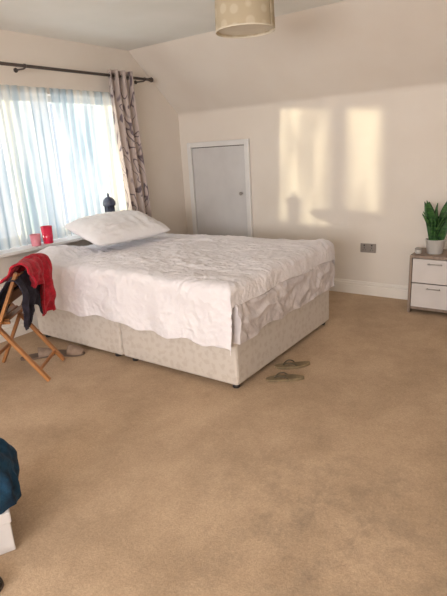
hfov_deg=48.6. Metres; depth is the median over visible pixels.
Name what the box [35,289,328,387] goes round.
bed
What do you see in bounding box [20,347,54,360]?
slipper
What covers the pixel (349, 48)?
ceiling
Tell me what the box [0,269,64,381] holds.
folding chair
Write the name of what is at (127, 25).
ceiling
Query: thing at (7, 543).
storage box
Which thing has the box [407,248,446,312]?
bedside table
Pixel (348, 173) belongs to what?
wall
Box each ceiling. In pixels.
[0,0,346,50]
[128,0,446,116]
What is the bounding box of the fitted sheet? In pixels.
[231,260,334,344]
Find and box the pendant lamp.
[215,0,274,37]
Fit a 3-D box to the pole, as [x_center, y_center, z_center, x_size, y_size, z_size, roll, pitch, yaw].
[-1.476,-1.872,4.062,0.153,0.057,2.500,8,20,34]
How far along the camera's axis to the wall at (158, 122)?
4.73 m
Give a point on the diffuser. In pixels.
(223, 29)
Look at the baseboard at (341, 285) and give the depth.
4.77 m
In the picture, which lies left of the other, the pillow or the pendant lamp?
the pillow
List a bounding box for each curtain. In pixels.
[0,85,67,249]
[49,88,127,235]
[108,69,151,216]
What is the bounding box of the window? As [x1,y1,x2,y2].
[0,97,83,257]
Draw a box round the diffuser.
[218,24,272,34]
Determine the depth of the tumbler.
4.21 m
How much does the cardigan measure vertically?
0.448 m
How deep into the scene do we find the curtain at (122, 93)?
4.82 m
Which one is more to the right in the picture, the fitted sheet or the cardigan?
the fitted sheet
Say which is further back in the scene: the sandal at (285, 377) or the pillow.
the pillow
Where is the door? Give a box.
[187,139,252,236]
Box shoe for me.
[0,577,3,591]
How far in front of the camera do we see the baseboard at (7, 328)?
4.23 m
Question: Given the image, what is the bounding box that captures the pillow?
[64,210,169,246]
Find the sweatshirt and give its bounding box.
[0,271,42,329]
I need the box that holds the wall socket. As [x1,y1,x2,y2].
[360,243,375,252]
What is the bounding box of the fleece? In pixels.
[0,438,21,513]
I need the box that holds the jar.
[415,247,421,253]
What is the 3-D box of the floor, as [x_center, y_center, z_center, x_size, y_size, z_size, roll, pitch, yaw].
[-0.406,1.025,1.848,5.604,0.120,7.750,8,20,34]
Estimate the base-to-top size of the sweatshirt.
0.410 m
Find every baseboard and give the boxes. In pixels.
[0,314,38,342]
[329,278,407,299]
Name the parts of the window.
sill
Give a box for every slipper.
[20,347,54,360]
[59,344,84,356]
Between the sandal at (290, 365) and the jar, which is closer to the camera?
the sandal at (290, 365)
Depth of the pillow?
4.11 m
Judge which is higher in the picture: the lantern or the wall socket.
the lantern
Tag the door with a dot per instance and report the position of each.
(219, 171)
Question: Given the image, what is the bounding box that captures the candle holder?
[29,233,40,245]
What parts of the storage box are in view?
lid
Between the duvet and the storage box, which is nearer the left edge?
the storage box
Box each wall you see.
[0,29,186,325]
[178,87,446,285]
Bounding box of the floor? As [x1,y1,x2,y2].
[0,291,446,595]
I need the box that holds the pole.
[0,61,153,83]
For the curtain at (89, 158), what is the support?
hanging from the window
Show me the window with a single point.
(16, 250)
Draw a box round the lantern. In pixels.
[103,193,115,211]
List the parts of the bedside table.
drawer, drawer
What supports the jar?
on the bedside table
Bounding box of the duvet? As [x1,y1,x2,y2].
[37,233,334,355]
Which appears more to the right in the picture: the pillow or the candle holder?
the pillow
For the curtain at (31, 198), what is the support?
hanging from the window
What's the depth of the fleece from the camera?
1.89 m
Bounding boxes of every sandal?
[266,372,303,381]
[274,359,309,369]
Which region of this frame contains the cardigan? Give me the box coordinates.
[0,253,55,315]
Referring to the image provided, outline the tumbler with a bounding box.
[40,225,53,243]
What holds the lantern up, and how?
on the window
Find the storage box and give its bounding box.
[0,509,15,554]
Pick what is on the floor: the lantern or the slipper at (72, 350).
the slipper at (72, 350)
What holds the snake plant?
on the bedside table
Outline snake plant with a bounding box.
[422,201,446,254]
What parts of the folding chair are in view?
leg, leg, leg, leg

